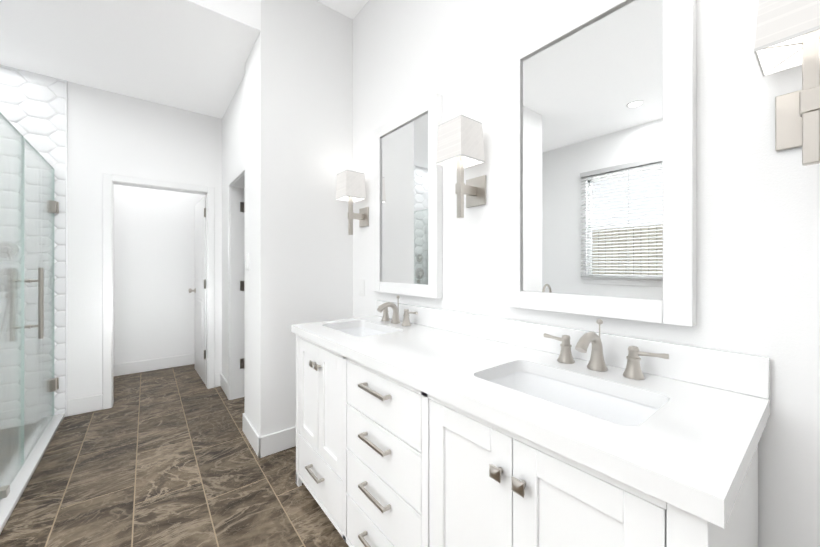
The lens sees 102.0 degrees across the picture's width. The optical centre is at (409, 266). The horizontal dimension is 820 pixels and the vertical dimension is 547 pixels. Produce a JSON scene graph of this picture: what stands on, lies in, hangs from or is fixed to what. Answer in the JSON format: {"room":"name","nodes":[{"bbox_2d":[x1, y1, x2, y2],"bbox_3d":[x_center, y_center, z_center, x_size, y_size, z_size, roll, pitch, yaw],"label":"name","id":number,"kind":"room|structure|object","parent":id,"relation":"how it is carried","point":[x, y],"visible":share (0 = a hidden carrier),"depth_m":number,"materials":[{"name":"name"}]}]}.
{"room":"bathroom","nodes":[
{"label":"bathroom","id":0,"kind":"room"},
{"bbox_2d":[0,64,66,414],"bbox_3d":[-2.607,-0.140,1.816,0.833,2.680,1.486,0,0,-38],"label":"tiled wall","id":1,"kind":"structure","parent":0,"point":[32,107],"depth_m":2.60,"materials":[{"name":"white tile"}]},
{"bbox_2d":[0,80,66,533],"bbox_3d":[-2.327,-0.140,2.034,0.127,2.680,1.494,0,0,-38],"label":"trim","id":2,"kind":"structure","parent":1,"relation":"attached to","point":[9,502],"depth_m":2.13,"materials":[{"name":"white stone"}]},
{"bbox_2d":[0,0,260,118],"bbox_3d":[-2.199,-1.715,2.090,2.033,0.470,1.566,0,0,-38],"label":"ceiling","id":3,"kind":"structure","parent":0,"point":[191,55],"depth_m":2.22,"materials":[{"name":"white paint"}]},
{"bbox_2d":[67,81,221,399],"bbox_3d":[-2.737,-0.325,2.732,4.700,3.050,0.110,0,0,-38],"label":"wall","id":4,"kind":"structure","parent":0,"point":[108,132],"depth_m":2.78,"materials":[{"name":"white paint"}]},
{"bbox_2d":[102,173,214,409],"bbox_3d":[-2.292,0.212,3.084,0.816,1.978,0.142,0,0,-38],"label":"door frame","id":5,"kind":"structure","parent":4,"relation":"attached to","point":[110,181],"depth_m":2.90,"materials":[{"name":"white paint"}]},
{"bbox_2d":[189,196,205,383],"bbox_3d":[-2.279,0.241,3.611,0.167,1.904,0.695,0,0,-38],"label":"room door","id":6,"kind":"structure","parent":4,"relation":"in","point":[199,290],"depth_m":3.51,"materials":[{"name":"white paint"}]},
{"bbox_2d":[114,185,205,363],"bbox_3d":[-3.090,-0.139,3.805,1.500,2.680,0.110,0,0,-38],"label":"wall","id":7,"kind":"structure","parent":0,"point":[154,270],"depth_m":3.84,"materials":[{"name":"white paint"}]},
{"bbox_2d":[114,353,194,375],"bbox_3d":[-3.051,1.136,3.755,1.280,0.130,0.014,0,0,-38],"label":"baseboard","id":8,"kind":"structure","parent":7,"relation":"attached to","point":[188,359],"depth_m":3.82,"materials":[{"name":"white paint"}]},
{"bbox_2d":[0,364,348,546],"bbox_3d":[-1.393,1.229,1.034,4.900,0.060,7.460,0,0,-38],"label":"floor","id":9,"kind":"structure","parent":0,"point":[167,457],"depth_m":1.83,"materials":[{"name":"tile"}]},
{"bbox_2d":[292,332,757,546],"bbox_3d":[0.106,0.782,1.322,0.584,0.836,1.720,0,0,-38],"label":"bathroom vanity","id":10,"kind":"object","parent":9,"relation":"on","point":[418,426],"depth_m":0.92,"materials":[{"name":"white wood"}]},
{"bbox_2d":[291,316,769,531],"bbox_3d":[0.115,0.344,1.330,0.576,0.040,1.760,0,0,-38],"label":"countertop","id":11,"kind":"structure","parent":10,"relation":"on","point":[697,444],"depth_m":0.78,"materials":[{"name":"white stone"}]},
{"bbox_2d":[343,324,382,335],"bbox_3d":[-0.258,0.428,1.761,0.278,0.152,0.438,0,0,-38],"label":"sink","id":12,"kind":"object","parent":11,"relation":"in","point":[359,329],"depth_m":1.97,"materials":[{"name":"white ceramic"}]},
{"bbox_2d":[376,296,418,327],"bbox_3d":[-0.120,0.254,1.871,0.154,0.138,0.364,0,0,-38],"label":"faucet","id":13,"kind":"object","parent":11,"relation":"on","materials":[{"name":"silver metal"}]},
{"bbox_2d":[495,368,646,419],"bbox_3d":[0.415,0.428,0.910,0.278,0.152,0.438,0,0,-38],"label":"sink","id":14,"kind":"object","parent":11,"relation":"in","point":[583,395],"depth_m":1.01,"materials":[{"name":"white ceramic"}]},
{"bbox_2d":[539,324,670,379],"bbox_3d":[0.554,0.254,1.020,0.154,0.138,0.364,0,0,-38],"label":"faucet","id":15,"kind":"object","parent":11,"relation":"on","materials":[{"name":"silver metal"}]},
{"bbox_3d":[-2.656,1.191,1.777,0.708,0.018,1.486,0,0,-38],"label":"pan","id":16,"kind":"object","parent":9,"relation":"on","visible":0},
{"bbox_2d":[0,112,58,500],"bbox_3d":[-2.499,0.210,1.904,0.546,1.942,1.458,0,0,-38],"label":"shower enclosure","id":17,"kind":"object","parent":16,"relation":"on","point":[29,382],"visible":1,"depth_m":1.97,"materials":[{"name":"clear glass"}]},
{"bbox_2d":[222,41,255,429],"bbox_3d":[-1.397,-0.325,2.795,0.160,3.050,1.456,0,0,-38],"label":"wall","id":18,"kind":"structure","parent":0,"point":[239,134],"depth_m":2.38,"materials":[{"name":"white paint"}]},
{"bbox_2d":[216,373,226,395],"bbox_3d":[-1.783,1.136,3.169,0.040,0.130,0.388,0,0,-38],"label":"baseboard","id":19,"kind":"structure","parent":18,"relation":"attached to","point":[221,381],"depth_m":3.27,"materials":[{"name":"white paint"}]},
{"bbox_2d":[205,202,243,368],"bbox_3d":[-1.789,0.176,3.195,0.241,1.520,0.565,0,0,-38],"label":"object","id":20,"kind":"structure","parent":18,"relation":"attached to","point":[241,283],"depth_m":3.04,"materials":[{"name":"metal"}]},
{"bbox_2d":[227,163,244,399],"bbox_3d":[-1.376,0.211,2.776,0.142,1.978,0.734,0,0,-38],"label":"door frame","id":21,"kind":"structure","parent":18,"relation":"attached to","point":[235,277],"depth_m":3.01,"materials":[{"name":"white paint"}]},
{"bbox_2d":[244,202,244,367],"bbox_3d":[-1.349,0.241,3.309,0.600,1.904,0.224,0,0,-38],"label":"closet door","id":22,"kind":"structure","parent":18,"relation":"in","point":[244,285],"depth_m":3.04,"materials":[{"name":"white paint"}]},
{"bbox_2d":[246,254,248,269],"bbox_3d":[-1.150,-0.030,2.347,0.009,0.116,0.072,0,0,-38],"label":"light switch","id":23,"kind":"object","parent":18,"relation":"attached to","point":[247,261],"visible":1,"depth_m":2.33,"materials":[{"name":"white plastic"}]},
{"bbox_2d":[243,413,258,452],"bbox_3d":[-1.085,1.135,2.260,0.014,0.130,0.420,0,0,-38],"label":"baseboard","id":24,"kind":"structure","parent":18,"relation":"attached to","point":[249,431],"depth_m":2.25,"materials":[{"name":"white paint"}]},
{"bbox_2d":[256,0,352,436],"bbox_3d":[-0.448,-0.325,2.547,1.340,3.050,0.110,0,0,-38],"label":"wall","id":25,"kind":"structure","parent":0,"point":[304,141],"depth_m":2.23,"materials":[{"name":"white paint"}]},
{"bbox_2d":[256,426,295,457],"bbox_3d":[-0.697,1.135,2.270,0.634,0.130,0.014,0,0,-38],"label":"baseboard","id":26,"kind":"structure","parent":25,"relation":"attached to","point":[272,443],"depth_m":2.13,"materials":[{"name":"white paint"}]},
{"bbox_2d":[316,0,368,18],"bbox_3d":[-1.182,-1.901,0.303,4.120,0.100,5.850,0,0,-38],"label":"ceiling","id":27,"kind":"structure","parent":0,"point":[351,9],"depth_m":2.36,"materials":[{"name":"white paint"}]},
{"bbox_2d":[376,300,769,399],"bbox_3d":[0.333,0.274,1.502,0.020,0.100,1.760,0,0,-38],"label":"backsplash","id":28,"kind":"structure","parent":0,"relation":"attached to","point":[733,371],"depth_m":0.97,"materials":[{"name":"white stone"}]},
{"bbox_2d":[353,0,819,546],"bbox_3d":[0.910,-0.326,0.890,0.110,3.050,4.174,0,0,-38],"label":"wall","id":29,"kind":"structure","parent":0,"point":[757,244],"depth_m":0.91,"materials":[{"name":"white paint"}]},
{"bbox_2d":[335,170,368,234],"bbox_3d":[-0.394,-0.425,2.295,0.188,0.420,0.153,0,0,-38],"label":"sconce","id":30,"kind":"object","parent":29,"relation":"attached to","point":[350,187],"visible":1,"depth_m":2.26,"materials":[{"name":"white fabric"}]},
{"bbox_2d":[374,93,441,298],"bbox_3d":[-0.034,-0.363,1.958,0.042,1.062,0.604,0,0,-38],"label":"mirror","id":31,"kind":"object","parent":29,"relation":"attached to","point":[407,215],"visible":1,"depth_m":1.90,"materials":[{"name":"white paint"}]},
{"bbox_2d":[436,114,485,217],"bbox_3d":[0.238,-0.425,1.497,0.188,0.420,0.153,0,0,-38],"label":"sconce","id":32,"kind":"object","parent":29,"relation":"attached to","point":[460,146],"visible":1,"depth_m":1.47,"materials":[{"name":"white fabric"}]},
{"bbox_2d":[506,0,695,326],"bbox_3d":[0.601,-0.363,1.157,0.042,1.062,0.604,0,0,-38],"label":"mirror","id":33,"kind":"object","parent":29,"relation":"attached to","point":[600,158],"visible":0.98,"depth_m":1.09,"materials":[{"name":"white paint"}]},
{"bbox_2d":[754,0,819,165],"bbox_3d":[0.860,-0.426,0.712,0.188,0.420,0.153,0,0,-38],"label":"sconce","id":34,"kind":"object","parent":29,"relation":"attached to","point":[787,34],"visible":0.98,"depth_m":0.70,"materials":[{"name":"white fabric"}]}
]}

